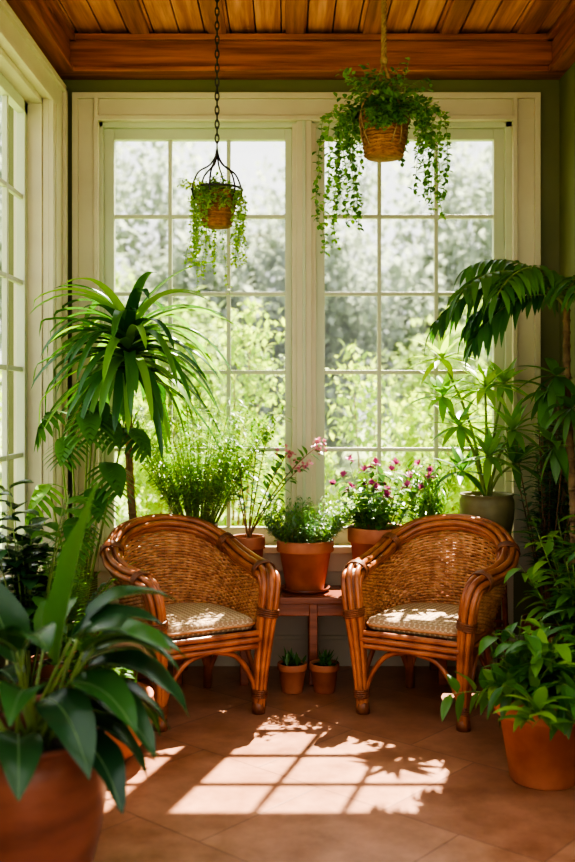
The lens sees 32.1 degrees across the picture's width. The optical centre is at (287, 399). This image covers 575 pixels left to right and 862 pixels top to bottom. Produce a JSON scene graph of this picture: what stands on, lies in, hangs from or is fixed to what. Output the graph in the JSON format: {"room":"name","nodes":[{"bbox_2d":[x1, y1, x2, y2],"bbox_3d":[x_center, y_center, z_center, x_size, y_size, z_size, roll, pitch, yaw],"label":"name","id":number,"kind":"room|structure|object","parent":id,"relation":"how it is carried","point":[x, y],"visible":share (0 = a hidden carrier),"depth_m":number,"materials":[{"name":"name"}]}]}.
{"room":"sunroom","nodes":[
{"label":"sunroom","id":0,"kind":"room"},
{"bbox_2d":[0,105,45,680],"bbox_3d":[-1.210,-0.275,1.700,0.160,3.200,6.600,0,0,0],"label":"wall","id":1,"kind":"structure","parent":0,"point":[3,662],"depth_m":4.62,"materials":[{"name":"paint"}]},
{"bbox_2d":[0,0,67,592],"bbox_3d":[-1.170,-0.345,3.785,0.200,2.380,2.270,0,0,0],"label":"window","id":2,"kind":"structure","parent":1,"relation":"in","point":[37,95],"depth_m":4.60,"materials":[{"name":"beige paint"}]},
{"bbox_2d":[6,0,74,71],"bbox_3d":[-1.080,-1.690,1.640,0.100,0.180,6.480,0,0,0],"label":"trim","id":3,"kind":"structure","parent":1,"relation":"attached to","point":[45,21],"depth_m":4.47,"materials":[{"name":"brown wood"}]},
{"bbox_2d":[62,27,558,634],"bbox_3d":[0.115,-0.275,5.080,2.810,3.200,0.160,0,0,0],"label":"wall","id":4,"kind":"structure","parent":0,"point":[549,89],"depth_m":5.00,"materials":[{"name":"green paint"}]},
{"bbox_2d":[72,92,541,571],"bbox_3d":[0.095,-0.335,5.037,2.370,2.380,0.185,0,0,0],"label":"window","id":5,"kind":"structure","parent":4,"relation":"in","point":[511,121],"depth_m":4.98,"materials":[{"name":"beige paint"}]},
{"bbox_2d":[56,33,565,79],"bbox_3d":[0.115,-1.690,4.925,2.490,0.180,0.150,0,0,0],"label":"ceiling beam","id":6,"kind":"structure","parent":4,"relation":"attached to","point":[93,56],"depth_m":4.88,"materials":[{"name":"brown wood"}]},
{"bbox_2d":[107,635,523,665],"bbox_3d":[0.115,1.250,4.989,2.490,0.150,0.022,0,0,0],"label":"baseboard","id":7,"kind":"structure","parent":4,"relation":"attached to","point":[339,644],"depth_m":4.98,"materials":[{"name":"beige paint"}]},
{"bbox_2d":[56,0,570,33],"bbox_3d":[0.151,-1.845,1.730,2.882,0.140,6.860,0,0,0],"label":"ceiling","id":8,"kind":"structure","parent":0,"point":[84,16],"depth_m":4.68,"materials":[{"name":"brown wood"}]},
{"bbox_2d":[177,0,249,295],"bbox_3d":[-0.329,-1.123,4.384,0.313,1.342,0.299,0,0,-41],"label":"plant","id":9,"kind":"object","parent":8,"relation":"hanging from","point":[216,203],"visible":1,"depth_m":4.34,"materials":[{"name":"green plant"}]},
{"bbox_2d":[311,0,452,256],"bbox_3d":[0.402,-1.202,4.292,0.574,1.160,0.488,0,0,-8],"label":"hanging plant","id":10,"kind":"object","parent":8,"relation":"hanging from","point":[383,118],"visible":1,"depth_m":4.25,"materials":[{"name":"plant"}]},
{"bbox_2d":[93,666,574,861],"bbox_3d":[0.115,1.500,1.700,2.890,0.350,7.000,0,0,0],"label":"floor","id":11,"kind":"structure","parent":0,"point":[308,778],"depth_m":3.43,"materials":[{"name":"tile"}]},
{"bbox_2d":[0,479,95,711],"bbox_3d":[-0.886,0.807,3.678,0.379,1.037,0.386,0,0,0],"label":"rubber plant","id":12,"kind":"object","parent":11,"relation":"on","point":[24,567],"visible":0.44,"depth_m":3.65,"materials":[{"name":"green plant"}]},
{"bbox_2d":[31,525,135,682],"bbox_3d":[-0.849,0.915,4.107,0.452,0.820,0.686,0,0,0],"label":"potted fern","id":13,"kind":"object","parent":11,"relation":"on","point":[46,671],"visible":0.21,"depth_m":4.12,"materials":[{"name":"green plant"}]},
{"bbox_2d":[25,401,160,665],"bbox_3d":[-0.811,0.664,4.390,0.527,1.322,0.652,0,0,0],"label":"monstera","id":14,"kind":"object","parent":11,"relation":"on","point":[114,473],"visible":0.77,"depth_m":4.27,"materials":[{"name":"plant"}]},
{"bbox_2d":[32,616,154,759],"bbox_3d":[-0.709,1.052,3.691,0.451,0.546,0.478,0,0,0],"label":"potted plant","id":15,"kind":"object","parent":11,"relation":"on","point":[123,672],"visible":0.08,"depth_m":3.64,"materials":[{"name":"green plant"}]},
{"bbox_2d":[0,482,189,861],"bbox_3d":[-0.682,0.770,2.667,0.814,1.110,0.797,0,0,-25],"label":"potted plant","id":16,"kind":"object","parent":11,"relation":"on","point":[59,762],"visible":1,"depth_m":2.52,"materials":[{"name":"plant"}]},
{"bbox_2d":[31,261,238,680],"bbox_3d":[-0.644,0.341,4.490,0.862,1.968,0.900,0,0,0],"label":"potted palm","id":17,"kind":"object","parent":11,"relation":"on","point":[121,369],"visible":0.81,"depth_m":4.38,"materials":[{"name":"green plant"}]},
{"bbox_2d":[100,514,279,731],"bbox_3d":[-0.445,0.927,4.347,0.692,0.805,0.672,0,0,-30],"label":"wicker armchair","id":18,"kind":"object","parent":11,"relation":"on","point":[248,602],"visible":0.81,"depth_m":4.35,"materials":[{"name":"wicker"}]},
{"bbox_2d":[277,647,306,693],"bbox_3d":[0.021,1.227,4.552,0.137,0.197,0.139,0,0,0],"label":"potted succulent","id":19,"kind":"object","parent":11,"relation":"on","point":[291,668],"visible":1,"depth_m":4.51,"materials":[{"name":"orange ceramic"}]},
{"bbox_2d":[167,585,452,685],"bbox_3d":[0.105,1.120,4.785,1.330,0.410,0.310,0,0,0],"label":"table","id":20,"kind":"object","parent":11,"relation":"on","point":[328,603],"visible":0.3,"depth_m":4.64,"materials":[{"name":"brown wood"}]},
{"bbox_2d":[111,385,298,591],"bbox_3d":[-0.402,0.416,4.671,0.915,0.998,0.538,0,0,0],"label":"fern","id":21,"kind":"object","parent":20,"relation":"on","point":[192,499],"visible":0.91,"depth_m":4.74,"materials":[{"name":"green plant"}]},
{"bbox_2d":[222,411,326,557],"bbox_3d":[-0.067,0.485,4.790,0.533,0.860,0.239,0,0,18],"label":"plant","id":22,"kind":"object","parent":20,"relation":"on","point":[255,543],"visible":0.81,"depth_m":4.79,"materials":[{"name":"green plant"}]},
{"bbox_2d":[248,494,353,594],"bbox_3d":[0.077,0.687,4.732,0.550,0.456,0.415,0,0,0],"label":"potted herb","id":23,"kind":"object","parent":20,"relation":"on","point":[305,555],"visible":0.99,"depth_m":4.71,"materials":[{"name":"ceramic"}]},
{"bbox_2d":[329,454,436,584],"bbox_3d":[0.458,0.587,4.745,0.479,0.656,0.420,0,0,33],"label":"flower","id":24,"kind":"object","parent":20,"relation":"on","point":[367,531],"visible":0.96,"depth_m":4.71,"materials":[{"name":"green plant"}]},
{"bbox_2d":[396,458,457,590],"bbox_3d":[0.680,0.590,4.797,0.333,0.650,0.325,0,0,31],"label":"flowering plant","id":25,"kind":"object","parent":20,"relation":"on","point":[430,503],"visible":0.41,"depth_m":4.77,"materials":[{"name":"green plant"}]},
{"bbox_2d":[309,649,338,693],"bbox_3d":[0.169,1.228,4.547,0.137,0.194,0.153,0,0,0],"label":"potted succulent","id":26,"kind":"object","parent":11,"relation":"on","point":[324,670],"visible":1,"depth_m":4.51,"materials":[{"name":"orange ceramic"}]},
{"bbox_2d":[341,514,520,731],"bbox_3d":[0.641,0.927,4.347,0.692,0.805,0.672,0,0,30],"label":"wicker armchair","id":27,"kind":"object","parent":11,"relation":"on","point":[370,605],"visible":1,"depth_m":4.29,"materials":[{"name":"wicker"}]},
{"bbox_2d":[459,546,508,681],"bbox_3d":[0.955,1.014,4.790,0.260,0.622,0.260,0,0,0],"label":"plant stand","id":28,"kind":"object","parent":11,"relation":"on","point":[497,620],"visible":0.2,"depth_m":4.71,"materials":[{"name":"brown wood"}]},
{"bbox_2d":[403,332,554,548],"bbox_3d":[0.914,0.154,4.715,0.757,1.097,0.449,0,0,0],"label":"plant","id":29,"kind":"object","parent":28,"relation":"on","point":[486,503],"visible":0.9,"depth_m":4.69,"materials":[{"name":"green plant"}]},
{"bbox_2d":[424,259,574,645],"bbox_3d":[0.965,0.356,4.254,0.750,1.938,0.854,0,0,0],"label":"palm tree","id":30,"kind":"object","parent":11,"relation":"on","point":[507,284],"visible":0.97,"depth_m":4.24,"materials":[{"name":"green plant"}]},
{"bbox_2d":[440,610,574,790],"bbox_3d":[0.893,1.043,3.466,0.685,0.564,0.672,0,0,-37],"label":"potted plant","id":31,"kind":"object","parent":11,"relation":"on","point":[532,693],"visible":1,"depth_m":3.38,"materials":[{"name":"plant"}]},
{"bbox_2d":[499,402,574,639],"bbox_3d":[1.168,0.658,4.680,0.344,1.333,0.460,0,0,0],"label":"shrub","id":32,"kind":"object","parent":11,"relation":"on","point":[547,523],"visible":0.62,"depth_m":4.69,"materials":[{"name":"green plant"}]},
{"bbox_2d":[504,514,574,649],"bbox_3d":[1.162,0.903,4.003,0.557,0.844,0.568,0,0,-36],"label":"plant","id":33,"kind":"object","parent":11,"relation":"on","point":[564,598],"visible":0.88,"depth_m":3.94,"materials":[{"name":"plant"}]},
{"bbox_2d":[559,62,574,588],"bbox_3d":[1.440,-0.275,1.700,0.160,3.200,6.600,0,0,0],"label":"wall","id":34,"kind":"structure","parent":0,"point":[567,81],"depth_m":4.86,"materials":[{"name":"green paint"}]},
{"bbox_2d":[547,0,574,71],"bbox_3d":[1.310,-1.690,1.640,0.100,0.180,6.480,0,0,0],"label":"trim","id":35,"kind":"structure","parent":34,"relation":"attached to","point":[561,34],"depth_m":4.67,"materials":[{"name":"brown wood"}]},
{"label":"outside","id":36,"kind":"structure","parent":0,"visible":0},
{"bbox_2d":[0,426,444,547],"bbox_3d":[0.000,1.695,25.000,80.000,0.001,80.000,0,0,0],"label":"lawn","id":37,"kind":"structure","parent":36,"point":[345,466],"depth_m":22.16,"materials":[{"name":"green plant"}]},
{"bbox_2d":[0,95,124,422],"bbox_3d":[-7.026,-3.040,23.892,6.470,9.476,3.442,0,0,0],"label":"tree","id":38,"kind":"object","parent":37,"relation":"on","point":[117,220],"visible":0.02,"depth_m":23.74,"materials":[{"name":"plant"}]},
{"bbox_2d":[0,370,126,531],"bbox_3d":[-2.009,0.586,8.558,1.726,2.236,1.716,0,0,0],"label":"bush","id":39,"kind":"object","parent":37,"relation":"on","point":[0,370],"visible":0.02,"depth_m":8.27,"materials":[{"name":"green plant"}]},
{"bbox_2d":[0,203,153,428],"bbox_3d":[-4.537,-1.451,20.192,4.766,6.293,3.721,0,0,0],"label":"tree","id":40,"kind":"object","parent":37,"relation":"on","point":[123,224],"visible":0.02,"depth_m":20.32,"materials":[{"name":"plant"}]},
{"bbox_2d":[116,368,222,525],"bbox_3d":[-1.019,0.723,7.614,0.956,1.953,1.339,0,0,-41],"label":"bush","id":41,"kind":"object","parent":37,"relation":"on","point":[151,507],"visible":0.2,"depth_m":7.52,"materials":[{"name":"green plant"}]},
{"bbox_2d":[116,142,276,424],"bbox_3d":[-3.208,-3.283,26.820,6.623,9.970,5.670,0,0,19],"label":"tree","id":42,"kind":"object","parent":37,"relation":"on","point":[155,179],"visible":0.14,"depth_m":26.39,"materials":[{"name":"plant"}]},
{"bbox_2d":[116,263,281,513],"bbox_3d":[-1.625,-0.160,14.826,3.691,3.806,2.184,0,0,26],"label":"tree","id":43,"kind":"object","parent":37,"relation":"on","point":[188,317],"visible":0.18,"depth_m":14.56,"materials":[{"name":"green plant"}]},
{"bbox_2d":[116,226,284,459],"bbox_3d":[-1.718,-1.144,21.944,4.703,5.713,2.758,0,0,-23],"label":"tree","id":44,"kind":"object","parent":37,"relation":"on","point":[187,276],"visible":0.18,"depth_m":21.60,"materials":[{"name":"plant"}]},
{"bbox_2d":[190,296,284,525],"bbox_3d":[-0.279,0.422,8.182,1.227,2.559,1.569,0,0,0],"label":"bush","id":45,"kind":"object","parent":37,"relation":"on","point":[248,335],"visible":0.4,"depth_m":7.97,"materials":[{"name":"green plant"}]},
{"bbox_2d":[157,192,359,469],"bbox_3d":[-0.833,-1.730,23.813,5.348,6.871,3.581,0,0,0],"label":"tree","id":46,"kind":"object","parent":37,"relation":"on","point":[276,254],"visible":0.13,"depth_m":23.53,"materials":[{"name":"plant"}]},
{"bbox_2d":[219,212,400,468],"bbox_3d":[0.327,-1.224,22.621,4.628,5.862,3.409,0,0,0],"label":"tree","id":47,"kind":"object","parent":37,"relation":"on","point":[336,307],"visible":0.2,"depth_m":22.13,"materials":[{"name":"plant"}]},
{"bbox_2d":[260,408,367,525],"bbox_3d":[0.288,0.853,6.966,0.929,1.694,0.688,0,0,33],"label":"bush","id":48,"kind":"object","parent":37,"relation":"on","point":[331,459],"visible":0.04,"depth_m":7.00,"materials":[{"name":"green plant"}]},
{"bbox_2d":[225,142,421,458],"bbox_3d":[0.890,-3.423,29.225,6.405,10.258,5.015,0,0,0],"label":"tree","id":49,"kind":"object","parent":37,"relation":"on","point":[369,186],"visible":0.08,"depth_m":29.27,"materials":[{"name":"plant"}]},
{"bbox_2d":[325,338,456,524],"bbox_3d":[0.695,0.608,7.727,1.465,2.193,1.257,0,0,-19],"label":"bush","id":50,"kind":"object","parent":37,"relation":"on","point":[418,414],"visible":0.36,"depth_m":7.73,"materials":[{"name":"green plant"}]},
{"bbox_2d":[337,221,490,473],"bbox_3d":[3.025,-1.190,21.840,3.858,5.814,3.998,0,0,0],"label":"tree","id":51,"kind":"object","parent":37,"relation":"on","point":[420,307],"visible":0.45,"depth_m":21.38,"materials":[{"name":"plant"}]},
{"bbox_2d":[350,142,491,412],"bbox_3d":[4.271,-2.606,24.880,5.996,8.610,4.719,0,0,30],"label":"tree","id":52,"kind":"object","parent":37,"relation":"on","point":[482,232],"visible":0.23,"depth_m":24.94,"materials":[{"name":"plant"}]},
{"bbox_2d":[371,296,491,493],"bbox_3d":[2.792,0.048,15.366,2.984,3.404,2.264,0,0,0],"label":"tree","id":53,"kind":"object","parent":37,"relation":"on","point":[415,383],"visible":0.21,"depth_m":15.22,"materials":[{"name":"green plant"}]},
{"bbox_2d":[406,384,491,513],"bbox_3d":[1.349,0.774,7.885,0.974,1.858,0.969,0,0,13],"label":"bush","id":54,"kind":"object","parent":37,"relation":"on","point":[467,484],"visible":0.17,"depth_m":7.80,"materials":[{"name":"green plant"}]},
{"bbox_2d":[416,394,491,514],"bbox_3d":[1.859,0.679,8.746,1.721,2.051,1.128,0,0,23],"label":"bush","id":55,"kind":"object","parent":37,"relation":"on","point":[479,405],"visible":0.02,"depth_m":8.79,"materials":[{"name":"green plant"}]},
{"bbox_2d":[449,142,491,401],"bbox_3d":[7.130,-3.018,26.617,6.676,9.434,4.520,0,0,0],"label":"tree","id":56,"kind":"object","parent":37,"relation":"on","point":[485,151],"visible":0.02,"depth_m":27.32,"materials":[{"name":"plant"}]},
{"bbox_2d":[451,270,491,413],"bbox_3d":[5.562,-1.270,19.979,4.884,5.954,3.105,0,0,0],"label":"tree","id":57,"kind":"object","parent":37,"relation":"on","point":[482,350],"visible":0.02,"depth_m":19.95,"materials":[{"name":"plant"}]}
]}

